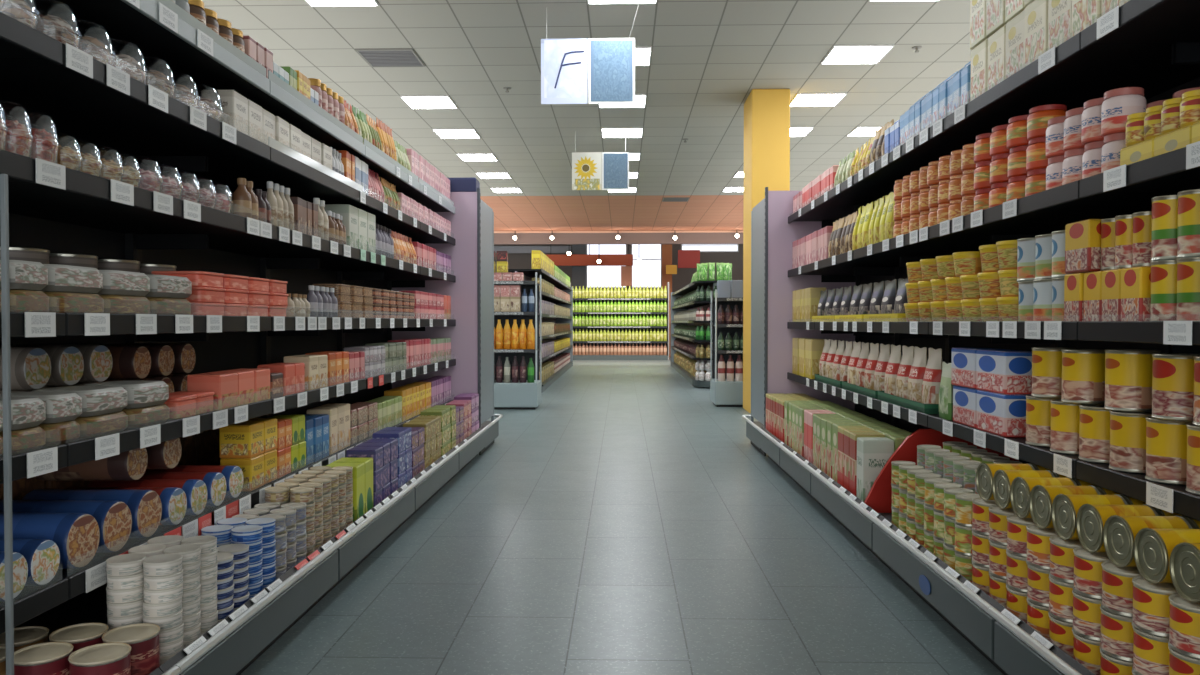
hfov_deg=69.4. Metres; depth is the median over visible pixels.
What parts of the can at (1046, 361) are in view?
lid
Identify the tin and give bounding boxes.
[0,246,49,263]
[49,253,97,268]
[98,259,139,272]
[106,553,145,575]
[106,585,143,602]
[107,572,143,589]
[107,598,143,616]
[107,612,142,629]
[128,544,166,557]
[140,264,176,274]
[142,598,181,616]
[142,609,182,630]
[143,554,182,575]
[143,569,182,589]
[143,583,182,603]
[147,535,183,547]
[159,621,183,643]
[159,637,183,657]
[160,654,175,665]
[163,544,200,564]
[181,535,216,554]
[182,560,200,577]
[182,584,200,603]
[182,598,200,616]
[182,610,200,629]
[183,573,199,590]
[183,622,200,642]
[183,634,200,648]
[200,562,217,579]
[200,575,216,592]
[200,587,216,604]
[200,599,217,617]
[200,610,217,629]
[201,525,232,541]
[201,550,217,566]
[217,518,246,527]
[217,539,231,546]
[217,543,248,559]
[217,552,233,569]
[217,564,233,579]
[217,575,233,589]
[217,583,233,599]
[217,595,232,609]
[218,603,233,619]
[231,525,262,541]
[231,538,262,551]
[233,556,248,569]
[233,565,248,578]
[233,573,248,588]
[233,585,247,598]
[233,592,249,607]
[245,518,275,533]
[248,559,262,573]
[248,569,262,584]
[248,579,262,595]
[249,548,262,562]
[262,531,274,543]
[262,540,275,554]
[262,550,275,564]
[262,560,275,574]
[262,570,275,585]
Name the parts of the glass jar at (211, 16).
lid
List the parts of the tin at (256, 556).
lid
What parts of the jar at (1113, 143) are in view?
lid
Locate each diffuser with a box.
[434,130,478,137]
[476,173,509,177]
[492,188,520,191]
[602,129,641,136]
[629,154,638,159]
[735,172,743,176]
[849,128,879,135]
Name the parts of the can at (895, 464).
lid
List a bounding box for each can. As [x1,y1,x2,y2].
[0,626,48,651]
[0,646,5,674]
[14,642,73,674]
[49,623,108,651]
[68,642,130,674]
[102,623,159,674]
[232,513,258,519]
[243,508,269,515]
[254,502,279,513]
[259,514,285,535]
[264,486,289,504]
[270,508,295,528]
[275,482,298,499]
[275,531,286,552]
[276,550,286,569]
[276,566,286,578]
[281,503,305,522]
[284,477,307,483]
[286,527,296,544]
[286,543,296,561]
[286,558,296,571]
[290,486,314,504]
[293,473,315,481]
[296,520,306,538]
[296,536,306,554]
[296,551,306,563]
[299,482,322,499]
[301,470,323,475]
[306,502,314,519]
[306,517,314,533]
[306,531,315,548]
[306,547,314,556]
[308,478,331,494]
[310,466,330,473]
[314,512,322,527]
[314,526,323,542]
[314,541,322,550]
[315,498,322,513]
[316,474,338,489]
[323,493,330,508]
[323,506,331,522]
[323,521,330,536]
[323,533,331,543]
[324,470,346,485]
[331,466,352,481]
[331,488,338,503]
[331,502,338,516]
[331,515,339,530]
[331,529,338,537]
[338,498,345,511]
[339,485,345,498]
[339,510,345,525]
[339,523,345,531]
[346,480,352,494]
[346,493,352,507]
[346,506,352,519]
[346,518,352,526]
[891,461,914,486]
[891,485,898,509]
[891,508,898,527]
[898,513,906,532]
[899,465,923,491]
[899,490,906,515]
[906,495,914,521]
[906,518,915,540]
[907,469,932,496]
[915,473,941,501]
[915,500,924,527]
[915,525,923,546]
[917,445,940,468]
[924,478,951,507]
[924,505,933,533]
[924,531,933,553]
[925,448,949,473]
[933,452,959,477]
[933,511,943,540]
[933,537,943,560]
[934,482,961,513]
[943,441,966,451]
[943,456,969,482]
[943,488,972,519]
[943,544,954,569]
[944,517,954,547]
[951,445,976,455]
[953,460,980,487]
[954,523,971,555]
[955,493,979,526]
[955,553,971,581]
[961,448,986,459]
[963,464,979,493]
[971,452,997,462]
[971,531,989,567]
[972,497,996,535]
[972,563,989,594]
[975,469,977,493]
[976,463,1034,500]
[982,456,1009,463]
[988,505,1014,545]
[989,541,1006,579]
[989,574,1006,607]
[992,470,1054,508]
[993,460,1022,463]
[1006,514,1034,557]
[1006,551,1027,592]
[1006,586,1026,622]
[1010,477,1076,517]
[1017,238,1035,281]
[1018,281,1033,320]
[1025,395,1060,446]
[1026,524,1056,569]
[1027,564,1049,607]
[1027,600,1049,639]
[1029,485,1100,528]
[1030,463,1049,469]
[1031,347,1075,397]
[1033,279,1051,320]
[1035,234,1051,279]
[1048,576,1073,623]
[1049,470,1065,477]
[1049,535,1082,583]
[1049,615,1073,657]
[1050,399,1079,454]
[1051,230,1065,277]
[1051,494,1127,539]
[1052,277,1063,320]
[1061,349,1104,403]
[1072,477,1093,485]
[1072,591,1101,641]
[1073,547,1109,599]
[1073,632,1100,674]
[1076,504,1157,552]
[1078,404,1109,463]
[1094,485,1118,494]
[1099,606,1133,662]
[1100,218,1114,270]
[1100,650,1132,674]
[1101,561,1140,617]
[1103,515,1191,567]
[1104,349,1160,411]
[1109,410,1151,473]
[1114,215,1132,268]
[1119,494,1145,504]
[1132,211,1151,266]
[1132,576,1177,637]
[1132,627,1168,674]
[1133,528,1199,583]
[1145,416,1192,484]
[1150,260,1176,320]
[1151,195,1177,260]
[1151,353,1199,420]
[1152,506,1181,515]
[1168,593,1199,659]
[1168,646,1199,674]
[1169,542,1199,602]
[1176,189,1199,258]
[1176,257,1199,320]
[1181,515,1199,528]
[1185,423,1199,494]
[1192,356,1199,425]
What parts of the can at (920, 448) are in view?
lid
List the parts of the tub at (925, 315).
lid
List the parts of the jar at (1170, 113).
lid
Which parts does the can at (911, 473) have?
lid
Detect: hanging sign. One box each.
[541,1,639,103]
[572,131,628,189]
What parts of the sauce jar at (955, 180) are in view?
lid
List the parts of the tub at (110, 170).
lid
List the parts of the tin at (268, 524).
lid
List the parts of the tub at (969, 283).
lid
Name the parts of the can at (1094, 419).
lid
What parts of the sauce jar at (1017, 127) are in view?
lid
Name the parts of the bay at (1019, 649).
bumper rail, price rail, price rail, price rail, price rail, shelf, shelf, shelf, shelf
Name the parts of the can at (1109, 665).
lid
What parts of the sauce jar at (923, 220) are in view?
lid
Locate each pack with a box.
[0,260,47,290]
[0,346,83,385]
[0,347,50,389]
[0,390,32,393]
[0,392,81,422]
[0,397,45,429]
[0,403,2,431]
[0,426,44,454]
[0,436,2,455]
[0,500,131,552]
[0,512,99,568]
[0,539,59,585]
[0,551,27,601]
[10,290,48,311]
[22,489,161,537]
[27,344,112,382]
[31,386,126,416]
[35,448,147,480]
[36,264,102,293]
[39,420,79,445]
[41,386,62,388]
[44,292,103,312]
[67,487,186,524]
[72,383,88,385]
[75,411,127,438]
[77,380,143,382]
[84,381,168,408]
[87,479,206,514]
[97,270,149,295]
[99,295,149,313]
[103,344,174,375]
[106,346,150,378]
[106,377,173,392]
[122,404,168,427]
[128,343,195,373]
[140,472,226,506]
[141,275,191,298]
[145,438,181,468]
[145,465,242,497]
[146,297,190,314]
[146,374,188,391]
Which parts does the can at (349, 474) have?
lid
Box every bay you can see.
[0,0,342,674]
[0,12,180,674]
[138,70,417,601]
[268,138,460,525]
[343,177,489,482]
[755,199,893,477]
[777,175,946,508]
[808,127,1053,594]
[868,32,1199,674]
[987,0,1199,674]
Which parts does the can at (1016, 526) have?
lid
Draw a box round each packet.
[792,241,794,268]
[792,290,795,321]
[792,338,794,373]
[793,196,794,212]
[795,194,796,211]
[795,240,797,267]
[795,290,797,321]
[795,338,798,374]
[798,192,799,208]
[798,239,800,266]
[798,289,801,321]
[799,338,814,375]
[800,191,801,207]
[801,238,802,265]
[801,289,804,321]
[801,339,804,376]
[802,187,804,207]
[802,236,805,265]
[804,185,806,205]
[804,288,806,321]
[805,339,808,377]
[806,235,808,264]
[807,183,808,204]
[807,288,826,321]
[808,339,823,378]
[809,181,811,202]
[809,233,811,263]
[811,232,813,262]
[812,179,814,200]
[814,230,817,261]
[815,178,816,198]
[817,175,820,197]
[818,229,820,260]
[821,173,822,195]
[821,227,824,259]
[823,171,825,193]
[824,226,832,258]
[826,168,829,191]
[830,165,838,189]
[951,348,1008,388]
[953,385,977,428]
[976,350,1031,394]
[977,390,1025,436]
[1064,273,1084,320]
[1065,219,1101,273]
[1083,271,1102,320]
[1101,269,1121,320]
[1120,266,1150,320]
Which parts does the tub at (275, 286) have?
lid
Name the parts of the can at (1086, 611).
lid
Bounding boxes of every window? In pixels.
[586,244,626,287]
[631,244,661,287]
[681,244,738,251]
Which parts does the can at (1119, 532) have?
lid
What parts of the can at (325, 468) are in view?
lid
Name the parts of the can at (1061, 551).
lid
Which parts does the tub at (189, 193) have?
lid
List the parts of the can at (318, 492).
lid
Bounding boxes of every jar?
[175,0,189,13]
[188,0,205,24]
[204,8,218,33]
[217,18,232,43]
[232,28,244,52]
[308,78,321,107]
[321,83,327,111]
[326,88,333,115]
[333,92,338,119]
[338,96,344,123]
[893,220,902,237]
[894,179,902,200]
[894,200,902,220]
[901,196,910,218]
[901,217,909,234]
[902,175,910,196]
[909,214,919,232]
[910,171,919,193]
[910,192,919,214]
[919,166,929,189]
[919,188,929,211]
[919,211,929,228]
[927,161,938,185]
[928,207,937,226]
[929,184,938,207]
[937,203,949,223]
[938,155,950,180]
[938,179,949,203]
[948,199,961,219]
[949,174,962,200]
[950,149,962,175]
[961,143,975,170]
[961,169,975,196]
[961,195,975,215]
[974,133,991,163]
[974,160,991,190]
[974,188,990,211]
[989,182,1008,207]
[990,124,1009,156]
[990,153,1009,184]
[1006,115,1028,149]
[1006,175,1026,201]
[1008,145,1027,177]
[1025,168,1045,196]
[1026,136,1047,170]
[1027,104,1066,140]
[1046,116,1065,158]
[1046,155,1063,189]
[1062,148,1083,184]
[1063,107,1083,151]
[1081,97,1103,144]
[1082,140,1103,178]
[1101,87,1145,136]
[1101,132,1125,172]
[1125,112,1145,146]
[1144,105,1162,139]
[1146,99,1167,108]
[1161,97,1181,134]
[1173,87,1199,97]
[1180,89,1199,127]
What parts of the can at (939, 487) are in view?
lid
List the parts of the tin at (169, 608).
lid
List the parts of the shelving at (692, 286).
panel, shelf, shelf, panel, shelf, shelf, shelf, shelf, shelf, shelf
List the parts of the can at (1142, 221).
lid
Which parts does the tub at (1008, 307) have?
lid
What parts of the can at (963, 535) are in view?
lid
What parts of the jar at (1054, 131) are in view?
lid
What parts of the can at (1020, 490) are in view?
lid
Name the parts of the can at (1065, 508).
lid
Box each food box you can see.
[494,273,501,280]
[494,285,500,296]
[494,297,499,311]
[497,251,507,261]
[497,261,507,272]
[500,285,509,296]
[500,297,509,311]
[502,272,512,280]
[510,285,520,296]
[510,297,520,311]
[513,272,523,280]
[532,250,541,268]
[532,278,541,291]
[539,343,545,356]
[539,365,547,378]
[539,366,545,380]
[539,367,543,382]
[541,342,549,354]
[542,252,544,269]
[542,364,549,377]
[544,362,552,375]
[545,255,546,270]
[547,257,548,272]
[549,258,550,273]
[717,280,730,297]
[731,280,742,297]
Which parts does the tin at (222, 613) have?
lid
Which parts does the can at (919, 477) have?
lid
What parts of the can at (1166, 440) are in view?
lid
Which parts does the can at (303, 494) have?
lid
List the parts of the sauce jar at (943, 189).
lid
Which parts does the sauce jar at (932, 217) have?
lid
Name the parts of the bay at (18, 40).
post, shelf, shelf, shelf, price rail, price rail, price rail, price rail, price rail, bumper rail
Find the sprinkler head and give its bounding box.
[912,46,921,52]
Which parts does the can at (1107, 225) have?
lid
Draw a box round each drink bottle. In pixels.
[496,356,502,382]
[504,357,510,382]
[512,356,517,382]
[520,356,525,382]
[522,289,527,311]
[528,289,533,311]
[528,358,533,382]
[574,286,577,297]
[574,300,577,311]
[574,314,577,325]
[575,329,577,340]
[575,343,577,354]
[578,286,580,297]
[578,300,580,311]
[578,314,580,325]
[578,329,580,340]
[578,343,580,354]
[582,286,584,297]
[582,300,584,311]
[582,314,584,325]
[582,329,584,340]
[582,343,584,354]
[585,286,588,297]
[585,300,588,311]
[585,314,588,325]
[585,329,588,340]
[585,343,588,354]
[589,286,591,297]
[589,300,591,311]
[589,314,591,325]
[589,329,591,340]
[589,343,591,354]
[592,286,595,297]
[592,300,595,311]
[592,314,595,325]
[592,329,595,340]
[592,343,595,354]
[596,286,598,297]
[596,300,598,311]
[596,314,598,325]
[596,329,598,340]
[596,343,598,354]
[599,286,602,297]
[599,300,602,311]
[599,314,602,325]
[599,329,602,340]
[599,343,602,354]
[603,286,605,297]
[603,300,605,311]
[603,314,605,325]
[603,329,605,340]
[603,343,605,354]
[607,286,609,297]
[607,300,609,311]
[607,314,609,325]
[607,329,609,340]
[607,343,609,354]
[610,286,613,297]
[610,300,613,311]
[610,314,613,325]
[610,329,612,340]
[610,343,612,354]
[614,286,616,297]
[614,300,616,311]
[614,314,616,325]
[614,329,616,340]
[614,343,616,354]
[617,286,620,297]
[617,300,620,311]
[617,314,620,325]
[617,329,620,340]
[617,343,620,354]
[621,286,623,297]
[621,300,623,311]
[621,314,623,325]
[621,329,623,340]
[621,343,623,354]
[624,286,627,297]
[624,300,627,311]
[624,314,627,325]
[624,329,627,340]
[624,343,627,354]
[628,286,630,297]
[628,300,630,311]
[628,314,630,325]
[628,329,630,340]
[628,343,630,354]
[632,286,634,297]
[632,300,634,311]
[632,314,634,325]
[632,329,634,340]
[632,343,634,354]
[635,286,638,297]
[635,300,637,311]
[635,314,637,325]
[635,329,637,340]
[635,343,637,354]
[639,286,641,297]
[639,300,641,311]
[639,314,641,325]
[639,329,641,340]
[639,343,641,354]
[642,286,645,297]
[642,300,645,311]
[642,314,645,325]
[642,329,645,340]
[642,343,645,354]
[646,286,648,297]
[646,300,648,311]
[646,314,648,325]
[646,329,648,340]
[646,343,648,354]
[649,286,652,297]
[649,300,652,311]
[649,314,652,325]
[649,329,652,340]
[649,343,652,354]
[653,286,655,297]
[653,300,655,311]
[653,314,655,325]
[653,329,655,340]
[653,343,655,354]
[656,343,659,354]
[657,286,659,297]
[657,300,659,311]
[657,314,659,325]
[657,329,659,340]
[660,286,663,297]
[660,300,663,311]
[660,314,663,325]
[660,329,662,340]
[660,343,662,354]
[664,286,666,297]
[664,300,666,311]
[664,314,666,325]
[664,329,666,340]
[664,343,666,354]
[695,360,699,369]
[695,370,699,379]
[696,286,699,300]
[696,308,699,320]
[696,326,699,339]
[696,344,699,357]
[699,361,704,369]
[699,370,704,380]
[700,286,704,300]
[700,308,704,320]
[700,326,704,339]
[700,345,704,357]
[705,361,709,370]
[705,371,709,380]
[706,286,710,300]
[706,307,710,320]
[706,326,710,339]
[706,345,709,357]
[718,305,724,323]
[718,333,724,349]
[718,355,725,380]
[725,305,731,323]
[725,333,731,349]
[726,355,733,380]
[733,305,739,323]
[733,333,739,349]
[735,355,742,380]
[740,305,742,323]
[740,333,742,349]
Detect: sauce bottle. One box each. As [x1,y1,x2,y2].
[232,178,251,217]
[245,181,258,219]
[255,189,265,221]
[261,191,270,223]
[267,181,277,225]
[273,184,283,226]
[279,186,287,227]
[284,188,293,229]
[286,293,294,316]
[292,294,300,316]
[297,294,305,316]
[302,295,309,316]
[306,285,317,316]
[313,198,323,238]
[314,286,322,316]
[319,200,328,239]
[319,287,327,316]
[325,287,331,316]
[326,211,334,240]
[329,288,337,316]
[330,147,334,170]
[331,212,338,242]
[332,149,338,172]
[335,151,340,173]
[335,214,342,243]
[338,153,343,175]
[339,215,345,244]
[376,224,381,254]
[379,225,384,254]
[382,226,388,256]
[385,228,390,257]
[387,229,393,258]
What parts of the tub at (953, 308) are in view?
lid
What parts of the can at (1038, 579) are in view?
lid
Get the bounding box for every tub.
[0,0,39,28]
[0,100,7,149]
[0,101,33,157]
[20,110,58,163]
[25,0,81,48]
[51,131,82,170]
[66,19,115,65]
[67,139,102,176]
[90,146,123,181]
[100,38,147,83]
[109,153,141,187]
[123,156,163,192]
[133,55,175,97]
[147,164,183,198]
[151,271,225,302]
[160,70,199,108]
[164,394,196,418]
[166,170,200,202]
[169,391,213,414]
[184,176,217,208]
[186,83,223,121]
[190,302,224,315]
[201,182,232,212]
[223,274,248,289]
[223,304,247,315]
[224,289,248,303]
[245,291,269,304]
[246,305,268,315]
[247,277,269,291]
[267,293,288,305]
[267,306,286,316]
[269,280,287,293]
[312,284,350,293]
[329,293,350,301]
[338,302,351,310]
[338,311,351,317]
[350,285,362,294]
[350,294,362,302]
[351,303,361,310]
[351,311,362,317]
[362,287,372,295]
[362,295,372,303]
[362,303,372,311]
[363,311,373,317]
[372,288,380,296]
[372,296,382,304]
[372,304,381,311]
[373,312,381,317]
[381,290,389,297]
[381,297,388,304]
[381,305,388,311]
[382,312,389,317]
[388,305,396,312]
[389,291,395,297]
[389,298,395,304]
[389,313,396,317]
[395,291,401,298]
[395,299,402,305]
[396,306,402,312]
[402,292,408,299]
[402,299,408,305]
[402,306,408,312]
[402,313,408,318]
[409,293,414,299]
[409,300,414,306]
[409,307,413,312]
[409,313,414,318]
[904,303,919,321]
[905,283,919,302]
[906,262,922,282]
[918,281,932,301]
[918,302,931,321]
[920,259,938,280]
[930,301,946,321]
[931,279,947,300]
[935,255,955,278]
[944,300,962,321]
[945,277,963,300]
[952,251,981,276]
[960,275,979,298]
[961,299,981,320]
[977,272,1000,297]
[979,244,998,272]
[979,298,998,320]
[996,240,1017,269]
[996,297,1018,320]
[998,269,1018,296]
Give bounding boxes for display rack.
[494,272,541,408]
[710,289,742,406]
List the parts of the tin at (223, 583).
lid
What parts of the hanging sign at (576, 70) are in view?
picture panel, text panel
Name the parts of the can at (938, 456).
lid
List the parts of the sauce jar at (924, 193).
lid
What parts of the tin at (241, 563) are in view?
lid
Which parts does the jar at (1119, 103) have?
lid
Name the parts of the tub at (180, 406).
lid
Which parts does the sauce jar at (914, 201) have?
lid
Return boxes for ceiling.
[201,0,970,230]
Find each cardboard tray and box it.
[812,315,834,321]
[815,374,841,387]
[835,314,863,321]
[842,381,877,398]
[864,313,905,321]
[878,391,938,413]
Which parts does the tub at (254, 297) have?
lid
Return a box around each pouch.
[339,95,348,126]
[344,100,352,129]
[346,102,354,130]
[349,104,358,133]
[352,105,361,135]
[357,108,365,143]
[360,111,368,140]
[364,114,372,143]
[366,114,374,145]
[368,168,375,198]
[368,172,373,197]
[368,179,370,196]
[369,116,377,147]
[370,169,378,200]
[371,118,379,148]
[374,120,381,150]
[374,172,380,201]
[376,117,384,152]
[376,173,384,202]
[378,119,386,153]
[381,177,389,204]
[382,123,388,155]
[384,123,391,157]
[384,179,391,206]
[387,126,394,159]
[388,182,395,208]
[390,129,396,160]
[390,183,398,209]
[391,231,397,258]
[392,231,400,259]
[394,140,401,164]
[394,185,400,209]
[396,233,403,260]
[397,142,404,166]
[399,144,406,167]
[399,233,406,261]
[402,146,409,170]
[402,235,408,261]
[404,235,411,262]
[405,149,410,170]
[407,237,413,263]
[409,237,416,263]
[817,290,826,315]
[824,289,834,315]
[828,222,835,257]
[831,220,838,255]
[832,288,842,314]
[834,160,840,186]
[835,217,844,254]
[838,157,845,183]
[840,216,848,253]
[840,286,851,314]
[842,154,848,181]
[844,213,852,252]
[845,150,854,179]
[848,211,856,250]
[850,148,858,175]
[850,285,861,314]
[852,207,860,249]
[854,145,862,173]
[857,205,866,248]
[858,142,866,170]
[859,283,872,314]
[861,139,869,168]
[862,202,873,246]
[865,136,874,166]
[868,199,878,243]
[870,128,880,163]
[870,281,883,313]
[873,196,884,243]
[875,124,886,160]
[879,193,889,241]
[881,119,893,155]
[881,279,896,313]
[885,192,894,238]
[894,278,908,312]
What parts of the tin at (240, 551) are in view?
lid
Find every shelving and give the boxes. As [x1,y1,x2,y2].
[508,268,572,391]
[570,282,668,359]
[671,281,716,386]
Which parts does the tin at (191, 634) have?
lid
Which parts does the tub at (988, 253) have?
lid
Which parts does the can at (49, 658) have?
lid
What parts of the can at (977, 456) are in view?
lid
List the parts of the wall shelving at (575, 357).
panel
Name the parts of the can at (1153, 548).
lid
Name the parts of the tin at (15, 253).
lid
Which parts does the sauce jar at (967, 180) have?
lid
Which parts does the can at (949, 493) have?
lid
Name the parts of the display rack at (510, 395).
kick plate, panel, post, post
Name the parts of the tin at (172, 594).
lid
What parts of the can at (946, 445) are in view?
lid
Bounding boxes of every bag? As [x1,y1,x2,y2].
[697,263,700,280]
[701,263,707,280]
[708,263,714,280]
[716,263,722,280]
[723,263,728,279]
[729,263,731,279]
[819,339,830,376]
[825,339,836,378]
[832,340,844,380]
[840,341,852,380]
[847,341,860,384]
[855,342,869,386]
[864,343,879,389]
[874,344,889,390]
[884,344,901,395]
[896,345,913,398]
[907,346,927,402]
[922,348,942,403]
[939,362,953,419]
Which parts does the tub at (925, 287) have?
lid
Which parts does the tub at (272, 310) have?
lid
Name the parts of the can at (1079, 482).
lid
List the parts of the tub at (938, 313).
lid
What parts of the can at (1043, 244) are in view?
lid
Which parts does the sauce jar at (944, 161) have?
lid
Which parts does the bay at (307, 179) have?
panel, shelf, shelf, shelf, shelf, shelf, price rail, price rail, price rail, price rail, price rail, price rail, kick plate, bumper rail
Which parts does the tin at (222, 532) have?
lid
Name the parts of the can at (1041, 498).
lid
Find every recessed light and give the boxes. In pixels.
[305,0,378,6]
[400,95,457,108]
[432,128,480,138]
[457,153,497,160]
[475,172,511,178]
[490,187,521,192]
[587,0,656,3]
[598,94,646,107]
[601,127,642,137]
[608,187,636,191]
[629,152,639,159]
[629,172,637,177]
[635,46,651,65]
[722,187,743,191]
[733,171,743,177]
[790,93,846,106]
[790,127,813,136]
[820,45,893,64]
[846,126,881,136]
[869,0,939,1]
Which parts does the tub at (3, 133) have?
lid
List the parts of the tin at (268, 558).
lid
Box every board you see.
[546,244,632,265]
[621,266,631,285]
[666,265,676,273]
[678,250,699,267]
[865,428,1018,512]
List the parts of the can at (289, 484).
lid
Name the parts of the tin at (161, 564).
lid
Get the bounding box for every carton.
[0,477,43,499]
[44,480,91,488]
[187,373,237,410]
[201,90,247,134]
[207,370,253,405]
[219,422,263,457]
[220,454,263,490]
[232,368,269,401]
[243,35,256,60]
[244,418,276,452]
[247,99,262,142]
[256,42,264,66]
[257,364,294,395]
[263,109,274,144]
[263,449,276,484]
[264,47,272,77]
[269,417,298,444]
[270,373,282,398]
[272,363,304,392]
[273,62,278,76]
[273,415,304,442]
[275,116,289,146]
[276,421,284,450]
[277,419,291,447]
[277,449,284,478]
[279,66,283,80]
[280,66,293,87]
[284,70,288,83]
[284,356,318,390]
[284,446,290,474]
[289,124,301,153]
[290,197,302,232]
[291,444,297,471]
[294,70,302,93]
[294,71,296,89]
[294,355,327,387]
[297,441,305,468]
[301,131,310,157]
[302,199,306,233]
[303,74,306,96]
[304,414,328,458]
[304,419,313,464]
[305,353,335,385]
[305,416,321,461]
[306,408,337,454]
[307,78,309,98]
[307,201,311,235]
[310,87,313,101]
[311,137,320,163]
[312,203,317,236]
[314,90,318,105]
[314,352,341,383]
[315,405,344,450]
[321,143,331,168]
[324,204,357,248]
[324,351,348,382]
[324,403,349,447]
[326,462,364,521]
[334,457,372,512]
[336,150,348,177]
[344,347,368,362]
[346,446,382,470]
[348,351,364,378]
[349,153,350,178]
[349,352,353,381]
[350,404,372,420]
[350,405,367,422]
[350,407,363,424]
[350,409,356,427]
[350,426,356,444]
[351,154,354,180]
[353,352,358,380]
[353,402,377,418]
[355,156,358,183]
[356,346,376,361]
[356,424,363,441]
[357,442,389,465]
[358,208,366,250]
[359,159,360,184]
[361,160,365,192]
[363,422,367,438]
[365,163,367,194]
[365,344,387,358]
[365,363,368,377]
[365,439,397,461]
[366,401,386,428]
[367,212,375,252]
[367,420,372,437]
[368,347,373,361]
[368,362,373,376]
[369,400,390,426]
[371,343,392,357]
[372,398,393,426]
[372,430,404,453]
[373,361,376,375]
[373,418,377,432]
[373,467,382,491]
[373,488,381,506]
[377,346,380,360]
[377,361,380,375]
[377,402,381,430]
[378,397,397,425]
[381,342,401,356]
[381,346,384,359]
[381,360,384,374]
[381,427,410,448]
[382,396,401,423]
[382,463,389,485]
[382,482,390,499]
[384,390,405,421]
[385,359,387,373]
[387,358,391,372]
[388,340,408,368]
[389,458,397,481]
[390,389,408,419]
[390,477,397,493]
[392,343,395,357]
[392,357,395,371]
[393,388,412,418]
[395,357,398,370]
[396,343,399,356]
[396,387,415,416]
[397,193,404,212]
[397,450,405,474]
[397,471,405,487]
[399,291,419,305]
[399,356,402,370]
[400,386,418,415]
[401,339,418,366]
[402,342,405,355]
[402,356,406,369]
[403,421,430,440]
[404,195,406,213]
[404,385,422,413]
[405,447,411,468]
[405,466,411,482]
[406,384,424,410]
[407,149,413,172]
[407,196,409,215]
[408,340,412,368]
[410,198,413,216]
[410,419,435,436]
[411,383,428,409]
[411,427,424,445]
[411,430,417,449]
[412,242,419,265]
[412,447,418,466]
[412,464,418,477]
[413,340,415,367]
[414,151,416,175]
[414,200,415,217]
[414,305,419,318]
[414,338,430,363]
[414,382,430,407]
[415,416,440,433]
[416,202,417,219]
[417,154,419,181]
[418,203,421,221]
[418,339,421,365]
[418,381,433,406]
[418,443,423,461]
[418,459,424,472]
[419,155,422,179]
[420,243,421,265]
[420,291,423,305]
[420,306,424,318]
[420,410,445,427]
[421,339,423,365]
[421,380,435,405]
[422,244,424,266]
[423,158,424,180]
[423,206,426,223]
[424,292,427,305]
[424,306,428,318]
[424,339,427,364]
[424,379,440,404]
[424,439,430,457]
[424,455,429,467]
[425,160,427,182]
[425,245,426,267]
[426,407,449,424]
[427,246,428,267]
[428,209,431,225]
[428,293,431,306]
[428,306,432,318]
[428,378,442,403]
[429,163,431,185]
[429,247,431,268]
[430,338,444,360]
[430,435,435,452]
[430,451,435,464]
[431,339,434,362]
[431,340,432,363]
[431,377,446,402]
[432,166,433,187]
[432,248,433,269]
[432,293,435,306]
[433,212,435,228]
[433,248,435,269]
[433,307,435,318]
[433,405,455,422]
[434,167,436,189]
[434,376,448,400]
[435,432,441,449]
[436,213,437,229]
[436,251,437,270]
[436,294,440,306]
[436,307,440,318]
[436,339,438,362]
[436,380,438,404]
[436,447,440,459]
[438,171,439,191]
[438,215,439,230]
[438,251,439,270]
[439,339,440,361]
[440,172,442,193]
[440,216,442,231]
[440,307,443,318]
[440,426,446,444]
[441,253,442,271]
[441,295,443,307]
[441,339,442,361]
[441,443,446,455]
[442,378,444,403]
[443,174,444,194]
[443,253,444,271]
[443,295,445,318]
[444,218,446,233]
[444,338,446,360]
[446,177,448,197]
[446,219,448,234]
[446,254,447,273]
[446,402,467,416]
[446,423,450,440]
[446,439,450,451]
[447,296,449,318]
[447,338,448,359]
[448,255,449,273]
[448,376,450,400]
[449,338,450,359]
[450,421,455,438]
[451,400,470,414]
[451,436,455,448]
[454,395,474,410]
[455,408,458,422]
[456,406,463,420]
[456,422,459,436]
[456,435,459,444]
[459,420,463,433]
[459,432,463,441]
[460,393,478,407]
[463,416,467,429]
[467,413,471,427]
[467,426,471,436]
[471,409,475,423]
[471,423,475,432]
[475,407,478,420]
[766,393,785,429]
[768,395,788,431]
[770,396,790,433]
[773,397,792,435]
[776,398,795,437]
[778,399,800,439]
[781,401,783,441]
[784,401,806,444]
[786,393,805,394]
[788,402,811,447]
[792,404,816,450]
[795,406,820,453]
[799,399,820,400]
[799,408,824,456]
[804,410,830,459]
[808,412,835,463]
[811,402,834,403]
[813,414,840,465]
[816,416,843,469]
[818,405,841,407]
[821,418,851,473]
[822,407,847,409]
[826,409,852,410]
[827,421,856,477]
[831,411,858,412]
[832,423,863,482]
[836,413,863,414]
[838,426,870,485]
[841,415,868,417]
[843,429,876,490]
[846,417,874,419]
[849,432,884,496]
[851,419,880,421]
[857,422,887,424]
[857,437,893,502]
[863,424,894,426]
[868,427,901,429]
[875,429,908,432]
[882,432,911,437]
[884,120,898,154]
[888,435,908,451]
[890,119,899,151]
[894,121,899,147]
[900,105,913,145]
[904,100,918,142]
[909,96,924,138]
[915,91,930,135]
[921,87,936,130]
[926,82,942,127]
[932,77,949,124]
[939,71,957,119]
[947,67,964,115]
[953,61,970,111]
[961,64,970,105]
[970,0,988,49]
[970,38,987,100]
[986,0,1006,36]
[987,24,1005,90]
[1005,0,1025,22]
[1005,9,1024,78]
[1024,0,1033,6]
[1024,0,1047,66]
[1048,0,1071,49]
[1071,0,1100,36]
[1101,0,1129,15]
[1120,138,1154,165]
[1154,125,1191,156]
[1192,121,1199,142]
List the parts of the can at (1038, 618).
lid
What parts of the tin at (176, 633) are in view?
lid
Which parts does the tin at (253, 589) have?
lid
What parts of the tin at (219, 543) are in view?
lid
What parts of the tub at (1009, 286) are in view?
lid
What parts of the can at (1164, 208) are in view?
lid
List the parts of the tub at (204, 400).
lid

